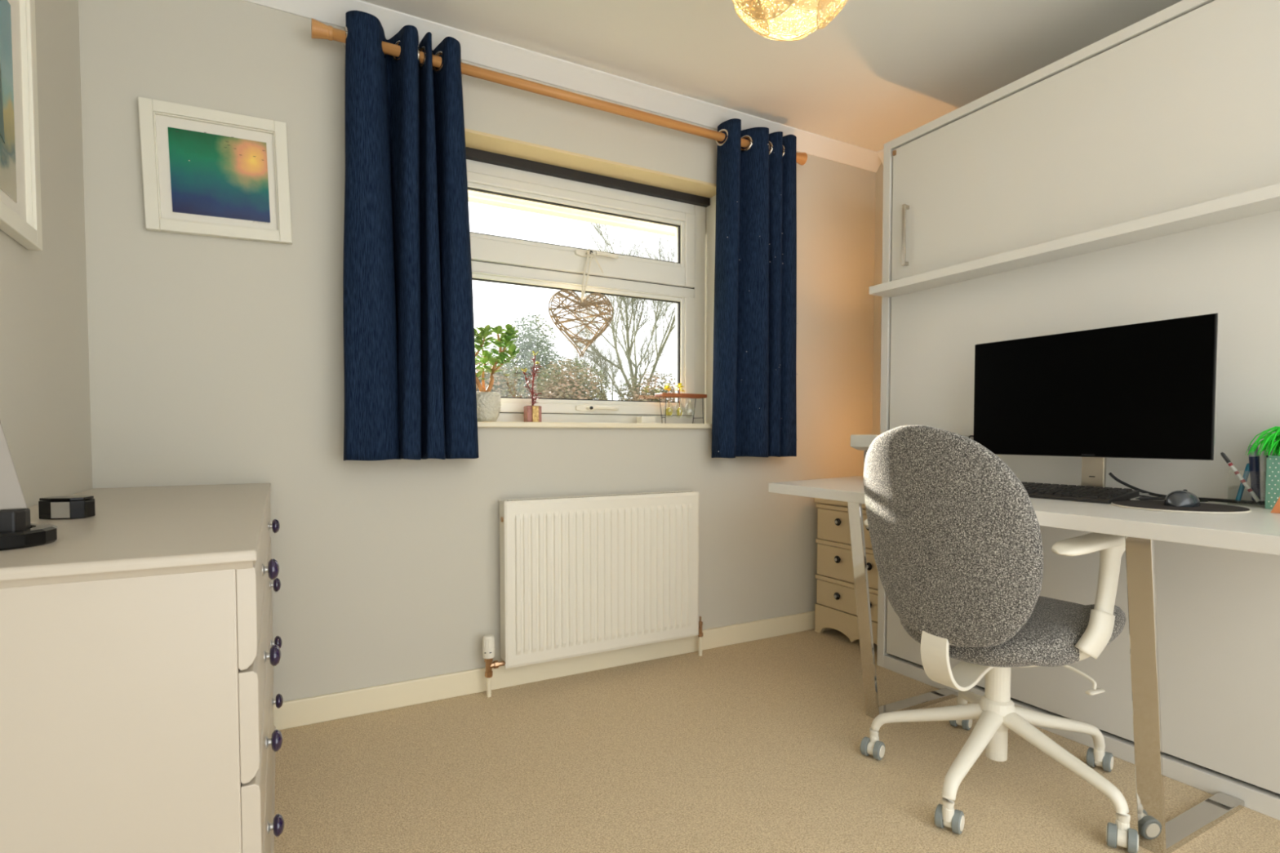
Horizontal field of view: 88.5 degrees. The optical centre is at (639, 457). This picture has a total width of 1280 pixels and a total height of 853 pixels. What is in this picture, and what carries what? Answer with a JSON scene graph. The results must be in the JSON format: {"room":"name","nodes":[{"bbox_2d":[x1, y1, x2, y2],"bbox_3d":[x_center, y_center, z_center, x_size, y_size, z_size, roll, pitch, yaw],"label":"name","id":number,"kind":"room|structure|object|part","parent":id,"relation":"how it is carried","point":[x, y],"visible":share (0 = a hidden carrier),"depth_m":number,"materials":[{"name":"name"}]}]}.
{"room":"home office","nodes":[
{"label":"home office","id":0,"kind":"room"},
{"bbox_2d":[0,0,92,507],"bbox_3d":[-0.852,-0.245,0.435,0.100,2.400,3.895,-1,2,-29],"label":"wall","id":1,"kind":"structure","parent":0,"point":[45,410],"depth_m":1.62,"materials":[{"name":"beige paint"}]},
{"bbox_2d":[0,0,42,250],"bbox_3d":[-1.199,-0.740,1.188,0.026,0.580,0.580,-1,2,-29],"label":"framed picture","id":2,"kind":"object","parent":1,"relation":"attached to","point":[20,206],"visible":1,"depth_m":1.38,"materials":[{"name":"beige wood"}]},
{"bbox_2d":[0,0,17,203],"bbox_3d":[-1.200,-0.722,1.186,0.001,0.400,0.380,-1,2,-29],"label":"print","id":3,"kind":"object","parent":2,"relation":"attached to","point":[8,152],"depth_m":1.32},
{"bbox_2d":[78,0,875,702],"bbox_3d":[-0.260,-0.328,2.806,3.215,2.400,0.300,-1,2,-29],"label":"wall","id":4,"kind":"structure","parent":0,"point":[213,361],"depth_m":2.21,"materials":[{"name":"beige paint"}]},
{"bbox_2d":[137,96,292,244],"bbox_3d":[-1.301,-0.875,2.029,0.382,0.380,0.026,-3,3,-29],"label":"framed picture","id":5,"kind":"object","parent":4,"relation":"attached to","point":[206,172],"visible":1,"depth_m":2.02,"materials":[{"name":"beige wood"}]},
{"bbox_2d":[167,127,270,222],"bbox_3d":[-1.298,-0.872,2.033,0.257,0.250,0.001,-3,3,-29],"label":"print","id":6,"kind":"object","parent":5,"relation":"attached to","point":[214,175],"depth_m":2.03},
{"bbox_2d":[273,610,814,730],"bbox_3d":[-0.184,0.831,2.708,3.215,0.090,0.015,-1,2,-29],"label":"baseboard","id":7,"kind":"structure","parent":4,"relation":"attached to","point":[333,706],"depth_m":2.50,"materials":[{"name":"beige paint"}]},
{"bbox_2d":[311,18,807,165],"bbox_3d":[-0.152,-1.376,2.593,2.051,0.056,0.112,-1,2,-29],"label":"pole","id":8,"kind":"object","parent":4,"relation":"attached to","point":[319,30],"visible":0.63,"depth_m":2.45,"materials":[{"name":"brown wood"}]},
{"bbox_2d":[342,10,479,460],"bbox_3d":[-0.775,-0.710,2.241,0.455,1.433,0.146,-1,2,-29],"label":"curtain","id":9,"kind":"object","parent":8,"relation":"hanging from","point":[410,369],"visible":0.99,"depth_m":2.19,"materials":[{"name":"blue fabric"}]},
{"bbox_2d":[711,118,797,457],"bbox_3d":[0.514,-0.727,2.950,0.455,1.449,0.144,-1,2,-29],"label":"curtain","id":10,"kind":"object","parent":8,"relation":"hanging from","point":[754,410],"visible":1,"depth_m":2.90,"materials":[{"name":"blue fabric"}]},
{"bbox_2d":[241,0,881,173],"bbox_3d":[-0.173,-1.487,2.606,3.215,0.070,0.062,-1,2,-29],"label":"trim","id":11,"kind":"structure","parent":4,"relation":"attached to","point":[476,49],"depth_m":2.55,"materials":[{"name":"white paint"}]},
{"bbox_2d":[467,190,675,236],"bbox_3d":[-0.264,-1.241,3.151,4.600,0.120,0.335,-1,2,-29],"label":"roof eave","id":12,"kind":"object","parent":4,"relation":"attached to","point":[475,197],"visible":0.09,"depth_m":3.19,"materials":[{"name":"beige"}]},
{"bbox_2d":[464,128,715,428],"bbox_3d":[-0.250,-0.669,2.744,1.355,1.090,0.263,-1,2,-29],"label":"window","id":13,"kind":"structure","parent":4,"relation":"in","point":[496,165],"depth_m":2.81,"materials":[{"name":"white plastic"}]},
{"bbox_2d":[476,391,501,422],"bbox_3d":[-0.598,-0.195,2.534,0.123,0.113,0.122,-1,2,-29],"label":"plant pot","id":14,"kind":"object","parent":13,"relation":"on","point":[488,403],"visible":0.66,"depth_m":2.49,"materials":[{"name":"beige ceramic"}]},
{"bbox_2d":[474,324,519,391],"bbox_3d":[-0.588,-0.376,2.536,0.252,0.286,0.108,-1,2,-29],"label":"jade plant","id":15,"kind":"object","parent":14,"relation":"in","point":[509,334],"visible":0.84,"depth_m":2.53,"materials":[{"name":"green plant"}]},
{"bbox_3d":[-0.585,-0.359,2.534,0.186,0.251,0.035,-1,2,-29],"label":"stem","id":16,"kind":"part","parent":15,"relation":"part of","materials":[{"name":"plant"}]},
{"bbox_2d":[524,405,541,422],"bbox_3d":[-0.426,-0.174,2.612,0.058,0.066,0.068,-1,2,-24],"label":"planter","id":17,"kind":"object","parent":13,"relation":"on","point":[531,413],"visible":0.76,"depth_m":2.58,"materials":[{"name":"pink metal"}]},
{"bbox_2d":[521,351,542,405],"bbox_3d":[-0.431,-0.314,2.608,0.089,0.220,0.045,-1,2,-29],"label":"succulent","id":18,"kind":"object","parent":17,"relation":"in","point":[534,374],"visible":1,"depth_m":2.61,"materials":[{"name":"red plant"}]},
{"bbox_3d":[-0.433,-0.307,2.609,0.055,0.206,0.010,-1,2,-22],"label":"stem","id":19,"kind":"part","parent":18,"relation":"part of","materials":[{"name":"red plant"}]},
{"bbox_3d":[-0.412,-0.173,2.588,0.027,0.063,0.010,-1,2,-29],"label":"gold panel","id":20,"kind":"part","parent":17,"relation":"part of","materials":[{"name":"gold metal"}]},
{"bbox_2d":[548,248,613,357],"bbox_3d":[-0.244,-0.647,2.734,0.284,0.458,0.039,-1,2,-29],"label":"heart","id":21,"kind":"object","parent":13,"relation":"hanging from","point":[584,303],"visible":1,"depth_m":2.73,"materials":[{"name":"beige wicker"}]},
{"bbox_3d":[-0.277,-0.955,2.817,1.167,0.338,0.092,-1,2,-29],"label":"sash","id":22,"kind":"part","parent":13,"relation":"part of","materials":[{"name":"white plastic"}]},
{"bbox_3d":[-0.277,-0.465,2.834,1.167,0.548,0.092,-1,2,-29],"label":"sash","id":23,"kind":"part","parent":13,"relation":"part of","materials":[{"name":"white plastic"}]},
{"bbox_3d":[-0.235,-0.867,2.783,0.085,0.028,0.012,-1,2,-29],"label":"handle","id":24,"kind":"part","parent":13,"relation":"part of","materials":[{"name":"white plastic"}]},
{"bbox_3d":[-0.235,-0.213,2.806,0.085,0.028,0.012,-1,2,-29],"label":"handle","id":25,"kind":"part","parent":13,"relation":"part of","materials":[{"name":"white plastic"}]},
{"bbox_3d":[-0.234,-0.134,2.732,1.354,0.022,0.195,-1,2,-29],"label":"sill","id":26,"kind":"part","parent":13,"relation":"part of","materials":[{"name":"beige paint"}]},
{"bbox_3d":[-0.162,-0.867,2.799,0.142,0.019,0.041,-1,2,-29],"label":"lever","id":27,"kind":"part","parent":13,"relation":"part of","materials":[{"name":"white plastic"}]},
{"bbox_3d":[-0.162,-0.214,2.822,0.142,0.019,0.041,-1,2,-29],"label":"lever","id":28,"kind":"part","parent":13,"relation":"part of","materials":[{"name":"white plastic"}]},
{"bbox_2d":[636,416,659,423],"bbox_3d":[0.037,-0.166,2.891,0.093,0.030,0.045,-1,2,-29],"label":"tray","id":29,"kind":"object","parent":13,"relation":"on","point":[639,419],"visible":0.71,"depth_m":2.89,"materials":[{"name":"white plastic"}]},
{"bbox_2d":[654,392,706,423],"bbox_3d":[0.186,-0.221,2.962,0.238,0.135,0.070,-1,2,-29],"label":"stand","id":30,"kind":"object","parent":13,"relation":"on","point":[665,395],"visible":0.88,"depth_m":2.93,"materials":[{"name":"brown wood"}]},
{"bbox_3d":[0.100,-0.211,2.917,0.018,0.118,0.066,0,2,-13],"label":"leg","id":31,"kind":"part","parent":30,"relation":"part of","materials":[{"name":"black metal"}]},
{"bbox_3d":[0.270,-0.214,3.010,0.018,0.118,0.066,-2,3,-44],"label":"leg","id":32,"kind":"part","parent":30,"relation":"part of","materials":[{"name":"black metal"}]},
{"bbox_3d":[0.129,-0.235,2.930,0.052,0.112,0.052,-1,2,-29],"label":"vase","id":33,"kind":"object","parent":30,"relation":"hanging from","visible":0},
{"bbox_2d":[663,383,672,415],"bbox_3d":[0.125,-0.262,2.930,0.042,0.143,0.053,0,2,0],"label":"plant cutting","id":34,"kind":"object","parent":33,"relation":"in","point":[669,411],"visible":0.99,"depth_m":2.93,"materials":[{"name":"yellow plant"}]},
{"bbox_3d":[0.177,-0.236,2.957,0.052,0.112,0.052,-1,2,-29],"label":"vase","id":35,"kind":"object","parent":30,"relation":"hanging from","visible":0},
{"bbox_2d":[674,382,685,415],"bbox_3d":[0.182,-0.263,2.959,0.045,0.144,0.056,-1,2,-29],"label":"plant cutting","id":36,"kind":"object","parent":35,"relation":"in","point":[681,387],"visible":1,"depth_m":2.95,"materials":[{"name":"yellow plant"}]},
{"bbox_2d":[498,490,699,668],"bbox_3d":[-0.143,0.463,2.667,0.862,0.624,0.102,-1,2,-29],"label":"radiator","id":37,"kind":"object","parent":4,"relation":"attached to","point":[580,575],"visible":1,"depth_m":2.60,"materials":[{"name":"white metal"}]},
{"bbox_2d":[498,490,698,503],"bbox_3d":[-0.140,0.155,2.653,0.858,0.008,0.070,-1,2,-29],"label":"grille","id":38,"kind":"object","parent":37,"relation":"attached to","point":[646,496],"depth_m":2.63,"materials":[{"name":"white metal"}]},
{"bbox_2d":[697,616,702,656],"bbox_3d":[0.254,0.783,2.881,0.050,0.174,0.024,-1,2,-29],"label":"radiator valve","id":39,"kind":"object","parent":37,"relation":"attached to","point":[700,623],"visible":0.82,"depth_m":2.88,"materials":[{"name":"gold metal"}]},
{"bbox_2d":[706,195,715,423],"bbox_3d":[0.354,-0.685,3.045,0.006,1.056,0.157,-1,2,-29],"label":"trim","id":40,"kind":"structure","parent":4,"relation":"attached to","point":[710,210],"depth_m":3.08,"materials":[{"name":"white paint"}]},
{"bbox_2d":[360,0,1182,151],"bbox_3d":[0.602,-1.522,1.186,3.415,0.100,3.895,-1,2,-29],"label":"ceiling","id":41,"kind":"structure","parent":0,"point":[879,72],"depth_m":2.41,"materials":[{"name":"white paint"}]},
{"bbox_2d":[732,0,848,41],"bbox_3d":[0.369,-1.266,1.582,0.323,0.441,0.322,1,2,31],"label":"pendant lamp","id":42,"kind":"object","parent":41,"relation":"hanging from","point":[754,9],"visible":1,"depth_m":1.58,"materials":[{"name":"metal"}]},
{"bbox_2d":[274,629,1279,852],"bbox_3d":[0.674,0.991,1.142,3.415,0.120,3.595,-1,2,-29],"label":"floor","id":43,"kind":"structure","parent":0,"point":[752,746],"depth_m":1.85,"materials":[{"name":"beige carpet"}]},
{"bbox_2d":[0,483,284,852],"bbox_3d":[-1.039,0.513,1.413,0.474,0.816,1.407,-1,2,-29],"label":"dresser","id":44,"kind":"object","parent":43,"relation":"on","point":[139,651],"visible":1,"depth_m":0.85,"materials":[{"name":"beige paint"}]},
{"bbox_2d":[0,508,57,551],"bbox_3d":[-0.908,0.097,0.915,0.146,0.050,0.146,-1,2,-29],"label":"lamp base","id":45,"kind":"object","parent":44,"relation":"on","point":[16,531],"visible":1,"depth_m":0.91,"materials":[{"name":"black"}]},
{"bbox_2d":[0,421,27,510],"bbox_3d":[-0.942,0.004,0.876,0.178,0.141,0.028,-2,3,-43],"label":"lampshade","id":46,"kind":"object","parent":45,"relation":"on","point":[11,496],"visible":1,"depth_m":0.92,"materials":[{"name":"beige fabric"}]},
{"bbox_2d":[38,495,95,519],"bbox_3d":[-1.069,0.092,1.226,0.073,0.038,0.059,0,2,-11],"label":"trinket box","id":47,"kind":"object","parent":44,"relation":"on","point":[65,507],"visible":1,"depth_m":1.20,"materials":[{"name":"black"}]},
{"bbox_3d":[-1.058,0.095,1.198,0.030,0.029,0.001,0,2,-11],"label":"silver plate","id":48,"kind":"part","parent":47,"relation":"part of","materials":[{"name":"grey plastic"}]},
{"bbox_3d":[-1.069,0.075,1.225,0.070,0.004,0.056,0,2,-11],"label":"lid","id":49,"kind":"part","parent":47,"relation":"part of","materials":[{"name":"black"}]},
{"bbox_3d":[-0.715,0.148,0.785,0.434,0.012,0.009,-1,2,-29],"label":"moulding","id":50,"kind":"part","parent":44,"relation":"part of","materials":[{"name":"beige paint"}]},
{"bbox_3d":[-0.865,0.196,1.498,0.023,0.142,1.383,-1,2,-29],"label":"drawer","id":51,"kind":"part","parent":44,"relation":"part of","materials":[{"name":"beige paint"}]},
{"bbox_3d":[-0.865,0.347,1.503,0.023,0.154,1.383,-1,2,-29],"label":"drawer","id":52,"kind":"part","parent":44,"relation":"part of","materials":[{"name":"beige paint"}]},
{"bbox_3d":[-0.865,0.504,1.508,0.023,0.154,1.383,-1,2,-29],"label":"drawer","id":53,"kind":"part","parent":44,"relation":"part of","materials":[{"name":"beige paint"}]},
{"bbox_3d":[-0.865,0.661,1.514,0.023,0.154,1.383,-1,2,-29],"label":"drawer","id":54,"kind":"part","parent":44,"relation":"part of","materials":[{"name":"beige paint"}]},
{"bbox_3d":[-0.665,0.201,1.183,0.028,0.038,0.038,-1,2,-29],"label":"knob","id":55,"kind":"part","parent":44,"relation":"part of","materials":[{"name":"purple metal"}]},
{"bbox_3d":[-0.665,0.358,1.188,0.028,0.038,0.038,-1,2,-29],"label":"knob","id":56,"kind":"part","parent":44,"relation":"part of","materials":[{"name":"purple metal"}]},
{"bbox_3d":[-0.972,0.181,1.744,0.028,0.038,0.038,-1,2,-29],"label":"knob","id":57,"kind":"part","parent":44,"relation":"part of","materials":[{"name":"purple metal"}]},
{"bbox_3d":[-0.665,0.515,1.194,0.028,0.038,0.038,-1,2,-29],"label":"knob","id":58,"kind":"part","parent":44,"relation":"part of","materials":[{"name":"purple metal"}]},
{"bbox_3d":[-0.972,0.338,1.749,0.028,0.038,0.038,-1,2,-29],"label":"knob","id":59,"kind":"part","parent":44,"relation":"part of","materials":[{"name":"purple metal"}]},
{"bbox_3d":[-0.972,0.495,1.755,0.028,0.038,0.038,-1,2,-29],"label":"knob","id":60,"kind":"part","parent":44,"relation":"part of","materials":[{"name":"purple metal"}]},
{"bbox_3d":[-0.665,0.672,1.199,0.028,0.038,0.038,-1,2,-29],"label":"knob","id":61,"kind":"part","parent":44,"relation":"part of","materials":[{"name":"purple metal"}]},
{"bbox_3d":[-0.972,0.652,1.760,0.028,0.038,0.038,-1,2,-29],"label":"knob","id":62,"kind":"part","parent":44,"relation":"part of","materials":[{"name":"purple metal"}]},
{"bbox_2d":[482,634,505,697],"bbox_3d":[-0.543,0.770,2.443,0.085,0.230,0.046,-1,2,-29],"label":"radiator valve","id":63,"kind":"object","parent":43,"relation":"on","point":[488,642],"visible":1,"depth_m":2.42,"materials":[{"name":"white plastic"}]},
{"bbox_2d":[813,497,878,644],"bbox_3d":[1.153,0.529,3.121,0.446,0.664,0.483,-1,2,-29],"label":"drawer unit","id":64,"kind":"object","parent":43,"relation":"on","point":[835,608],"visible":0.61,"depth_m":3.10,"materials":[{"name":"beige paint"}]},
{"bbox_3d":[0.932,0.651,3.096,0.026,0.035,0.035,-1,2,-29],"label":"knob","id":65,"kind":"part","parent":64,"relation":"part of","materials":[{"name":"black metal"}]},
{"bbox_3d":[0.932,0.301,3.084,0.026,0.035,0.035,-1,2,-29],"label":"knob","id":66,"kind":"part","parent":64,"relation":"part of","materials":[{"name":"black metal"}]},
{"bbox_3d":[0.932,0.477,3.090,0.026,0.035,0.035,-1,2,-29],"label":"knob","id":67,"kind":"part","parent":64,"relation":"part of","materials":[{"name":"black metal"}]},
{"bbox_3d":[0.986,0.240,3.020,0.018,0.019,0.475,-1,2,-29],"label":"rail","id":68,"kind":"part","parent":64,"relation":"part of","materials":[{"name":"beige paint"}]},
{"bbox_3d":[0.986,0.414,3.026,0.018,0.019,0.475,-1,2,-29],"label":"rail","id":69,"kind":"part","parent":64,"relation":"part of","materials":[{"name":"beige paint"}]},
{"bbox_3d":[0.987,0.327,3.023,0.015,0.148,0.463,-1,2,-29],"label":"drawer","id":70,"kind":"part","parent":64,"relation":"part of","materials":[{"name":"beige paint"}]},
{"bbox_3d":[0.986,0.590,3.032,0.018,0.019,0.475,-1,2,-29],"label":"rail","id":71,"kind":"part","parent":64,"relation":"part of","materials":[{"name":"beige paint"}]},
{"bbox_3d":[0.987,0.662,3.035,0.015,0.120,0.463,-1,2,-29],"label":"drawer","id":72,"kind":"part","parent":64,"relation":"part of","materials":[{"name":"beige paint"}]},
{"bbox_3d":[0.987,0.502,3.030,0.015,0.150,0.463,-1,2,-29],"label":"drawer","id":73,"kind":"part","parent":64,"relation":"part of","materials":[{"name":"beige paint"}]},
{"bbox_3d":[1.022,0.483,2.925,0.026,0.035,0.035,-1,2,-29],"label":"knob","id":74,"kind":"part","parent":64,"relation":"part of","materials":[{"name":"black metal"}]},
{"bbox_2d":[860,425,1138,852],"bbox_3d":[1.000,0.409,1.795,0.740,0.989,0.672,-1,2,-31],"label":"office chair","id":75,"kind":"object","parent":43,"relation":"on","point":[955,534],"visible":1,"depth_m":1.62,"materials":[{"name":"grey fabric"}]},
{"bbox_3d":[0.840,0.767,1.911,0.326,0.158,0.060,1,2,23],"label":"leg","id":76,"kind":"part","parent":75,"relation":"part of","materials":[{"name":"white plastic"}]},
{"bbox_3d":[0.739,0.199,1.666,0.171,0.562,0.483,-1,2,-31],"label":"backrest","id":77,"kind":"part","parent":75,"relation":"part of","materials":[{"name":"grey fabric"}]},
{"bbox_3d":[1.045,0.764,2.022,0.060,0.158,0.348,1,2,14],"label":"leg","id":78,"kind":"part","parent":75,"relation":"part of","materials":[{"name":"white plastic"}]},
{"bbox_3d":[0.864,0.774,1.718,0.345,0.158,0.060,-2,3,-42],"label":"leg","id":79,"kind":"part","parent":75,"relation":"part of","materials":[{"name":"white plastic"}]},
{"bbox_3d":[1.014,0.466,1.838,0.490,0.130,0.480,-1,2,-31],"label":"seat","id":80,"kind":"part","parent":75,"relation":"part of","materials":[{"name":"grey fabric"}]},
{"bbox_3d":[1.175,0.769,1.878,0.333,0.158,0.060,0,2,-12],"label":"leg","id":81,"kind":"part","parent":75,"relation":"part of","materials":[{"name":"white plastic"}]},
{"bbox_3d":[1.068,0.776,1.677,0.060,0.158,0.330,-1,2,-22],"label":"leg","id":82,"kind":"part","parent":75,"relation":"part of","materials":[{"name":"white plastic"}]},
{"bbox_3d":[1.114,0.565,1.736,0.056,0.063,0.186,-1,2,-31],"label":"height lever","id":83,"kind":"part","parent":75,"relation":"part of","materials":[{"name":"white plastic"}]},
{"bbox_3d":[1.125,0.341,1.596,0.143,0.314,0.066,0,2,-13],"label":"armrest","id":84,"kind":"part","parent":75,"relation":"part of","materials":[{"name":"white plastic"}]},
{"bbox_2d":[768,475,1279,852],"bbox_3d":[1.047,0.505,1.976,0.656,0.793,1.630,-1,2,-29],"label":"desk","id":85,"kind":"object","parent":43,"relation":"on","point":[1257,531],"visible":0.8,"depth_m":1.50,"materials":[{"name":"white wood"}]},
{"bbox_2d":[850,435,970,466],"bbox_3d":[1.000,0.002,2.449,0.247,0.178,0.335,-1,2,-29],"label":"shelf","id":86,"kind":"object","parent":85,"relation":"on","point":[860,442],"visible":0.16,"depth_m":2.49,"materials":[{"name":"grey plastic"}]},
{"bbox_3d":[1.000,-0.056,2.447,0.247,0.060,0.335,-1,2,-29],"label":"lid","id":87,"kind":"part","parent":86,"relation":"part of","materials":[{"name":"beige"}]},
{"bbox_2d":[1021,481,1139,503],"bbox_3d":[1.157,0.093,1.919,0.156,0.033,0.460,-1,2,-29],"label":"keyboard","id":88,"kind":"object","parent":85,"relation":"on","point":[1101,495],"visible":0.56,"depth_m":1.79,"materials":[{"name":"black plastic"}]},
{"bbox_2d":[973,312,1218,498],"bbox_3d":[1.326,-0.129,1.934,0.154,0.476,0.640,-1,2,-29],"label":"monitor","id":89,"kind":"object","parent":85,"relation":"on","point":[1144,390],"visible":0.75,"depth_m":1.83,"materials":[{"name":"black plastic"}]},
{"bbox_2d":[1135,497,1165,500],"bbox_3d":[1.399,0.110,1.779,0.114,0.009,0.009,0,2,-2],"label":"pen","id":90,"kind":"object","parent":85,"relation":"on","point":[1139,498],"visible":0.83,"depth_m":1.77,"materials":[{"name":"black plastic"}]},
{"bbox_2d":[1139,494,1208,502],"bbox_3d":[1.412,0.106,1.764,0.189,0.018,0.033,1,2,24],"label":"cable","id":91,"kind":"object","parent":85,"relation":"on","point":[1141,495],"visible":0.41,"depth_m":1.77,"materials":[{"name":"black plastic"}]},
{"bbox_2d":[1111,500,1251,513],"bbox_3d":[1.312,0.118,1.603,0.264,0.005,0.264,-1,2,-29],"label":"mat","id":92,"kind":"object","parent":85,"relation":"on","point":[1156,505],"visible":0.73,"depth_m":1.56,"materials":[{"name":"black"}]},
{"bbox_2d":[1164,489,1200,506],"bbox_3d":[1.325,0.097,1.604,0.112,0.037,0.066,-2,3,-41],"label":"computer mouse","id":93,"kind":"object","parent":92,"relation":"on","point":[1184,498],"visible":1,"depth_m":1.57,"materials":[{"name":"grey plastic"}]},
{"bbox_2d":[1108,472,1262,504],"bbox_3d":[1.543,0.083,1.682,0.077,0.070,0.562,-2,3,-38],"label":"cable","id":94,"kind":"object","parent":85,"relation":"on","point":[1111,474],"visible":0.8,"depth_m":1.83,"materials":[{"name":"black plastic"}]},
{"bbox_2d":[1264,455,1279,509],"bbox_3d":[1.558,0.059,1.554,0.094,0.128,0.094,-1,2,-29],"label":"patterned pot","id":95,"kind":"object","parent":85,"relation":"on","point":[1272,483],"visible":0.98,"depth_m":1.56,"materials":[{"name":"green ceramic"}]},
{"bbox_2d":[1244,426,1279,456],"bbox_3d":[1.564,-0.041,1.550,0.181,0.078,0.191,-1,2,-19],"label":"plant","id":96,"kind":"object","parent":95,"relation":"in","point":[1268,441],"visible":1,"depth_m":1.57,"materials":[{"name":"green plant"}]},
{"bbox_2d":[1271,497,1279,513],"bbox_3d":[1.459,0.095,1.484,0.038,0.060,0.038,-1,2,-29],"label":"cone","id":97,"kind":"object","parent":85,"relation":"on","point":[1276,509],"visible":1,"depth_m":1.49,"materials":[{"name":"brown wood"}]},
{"bbox_3d":[1.528,0.076,1.639,0.070,0.088,0.070,-1,2,-29],"label":"pen cup","id":98,"kind":"object","parent":85,"relation":"on","visible":0},
{"bbox_2d":[1220,452,1262,505],"bbox_3d":[1.501,0.051,1.641,0.009,0.129,0.085,-1,2,-26],"label":"pen","id":99,"kind":"object","parent":98,"relation":"in","point":[1224,455],"visible":1,"depth_m":1.64,"materials":[{"name":"white plastic"}]},
{"bbox_2d":[1235,463,1249,503],"bbox_3d":[1.518,0.064,1.651,0.039,0.101,0.011,0,2,-6],"label":"pen","id":100,"kind":"object","parent":98,"relation":"in","point":[1246,471],"visible":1,"depth_m":1.65,"materials":[{"name":"teal plastic"}]},
{"bbox_2d":[1248,444,1260,504],"bbox_3d":[1.535,0.041,1.639,0.020,0.148,0.032,0,2,-8],"label":"marker pen","id":101,"kind":"object","parent":98,"relation":"in","point":[1254,463],"visible":0.73,"depth_m":1.63,"materials":[{"name":"blue plastic"}]},
{"bbox_2d":[1259,450,1266,505],"bbox_3d":[1.538,0.049,1.619,0.014,0.133,0.024,1,2,16],"label":"marker pen","id":102,"kind":"object","parent":98,"relation":"in","point":[1262,458],"visible":0.73,"depth_m":1.61,"materials":[{"name":"white plastic"}]},
{"bbox_2d":[869,0,1279,820],"bbox_3d":[1.846,-0.168,1.615,0.650,2.162,2.772,-1,2,-29],"label":"bed","id":103,"kind":"object","parent":43,"relation":"on","point":[1132,176],"visible":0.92,"depth_m":1.93,"materials":[{"name":"white laminate"}]},
{"bbox_3d":[1.050,-0.880,2.596,0.030,0.238,0.014,-1,2,-29],"label":"handle","id":104,"kind":"part","parent":103,"relation":"part of","materials":[{"name":"silver metal"}]},
{"bbox_2d":[869,183,1279,297],"bbox_3d":[1.613,-0.628,1.478,0.124,0.031,2.682,-1,2,-29],"label":"shelf","id":105,"kind":"object","parent":103,"relation":"attached to","point":[1263,203],"depth_m":1.92,"materials":[{"name":"white laminate"}]},
{"bbox_2d":[872,163,883,435],"bbox_3d":[2.057,-0.301,2.024,0.100,2.400,3.895,-1,2,-29],"label":"wall","id":106,"kind":"structure","parent":0,"point":[879,174],"depth_m":3.41,"materials":[{"name":"beige paint"}]},
{"bbox_2d":[876,149,883,164],"bbox_3d":[2.072,-1.458,1.786,0.062,0.070,3.533,-1,2,-29],"label":"trim","id":107,"kind":"structure","parent":106,"relation":"attached to","point":[880,153],"depth_m":3.31,"materials":[{"name":"white paint"}]},
{"label":"outside","id":108,"kind":"structure","parent":0,"visible":0},
{"bbox_3d":[-8.580,2.525,31.431,75.000,0.100,56.800,-1,2,-29],"label":"ground","id":109,"kind":"structure","parent":108,"visible":0},
{"bbox_2d":[475,351,525,397],"bbox_3d":[-2.629,0.722,10.893,1.513,4.943,1.467,-1,2,-29],"label":"shrub","id":110,"kind":"object","parent":109,"relation":"on","point":[509,382],"visible":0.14,"depth_m":10.76,"materials":[{"name":"grey plant"}]},
{"bbox_2d":[493,288,516,367],"bbox_3d":[-4.877,-1.982,18.758,3.607,9.815,2.001,-2,3,-43],"label":"bare tree","id":111,"kind":"object","parent":109,"relation":"on","point":[505,289],"visible":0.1,"depth_m":19.93,"materials":[{"name":"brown plant"}]},
{"bbox_2d":[484,311,586,397],"bbox_3d":[-2.933,-0.490,17.819,2.957,6.876,2.790,0,2,6],"label":"evergreen tree","id":112,"kind":"object","parent":109,"relation":"on","point":[527,348],"visible":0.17,"depth_m":17.36,"materials":[{"name":"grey plant"}]},
{"bbox_2d":[513,376,567,398],"bbox_3d":[-2.061,0.571,15.079,1.814,4.953,1.846,-1,2,-29],"label":"shrub","id":113,"kind":"object","parent":109,"relation":"on","point":[526,393],"visible":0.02,"depth_m":14.80,"materials":[{"name":"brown plant"}]},
{"bbox_2d":[528,357,611,399],"bbox_3d":[-1.221,0.689,11.793,1.441,4.949,1.516,1,2,21],"label":"shrub","id":114,"kind":"object","parent":109,"relation":"on","point":[573,390],"visible":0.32,"depth_m":11.49,"materials":[{"name":"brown plant"}]},
{"bbox_2d":[573,313,620,384],"bbox_3d":[-1.790,-1.115,21.853,2.009,7.849,2.051,-1,2,-29],"label":"bare tree","id":115,"kind":"object","parent":109,"relation":"on","point":[608,336],"visible":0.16,"depth_m":21.53,"materials":[{"name":"brown plant"}]},
{"bbox_2d":[553,221,675,400],"bbox_3d":[-0.262,-1.296,13.744,3.997,8.781,4.431,-1,2,-29],"label":"bare tree","id":116,"kind":"object","parent":109,"relation":"on","point":[597,355],"visible":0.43,"depth_m":13.21,"materials":[{"name":"grey plant"}]},
{"bbox_2d":[615,370,675,401],"bbox_3d":[0.265,0.741,12.477,1.536,4.797,1.466,-1,2,-29],"label":"shrub","id":117,"kind":"object","parent":109,"relation":"on","point":[651,391],"visible":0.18,"depth_m":12.20,"materials":[{"name":"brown plant"}]}
]}

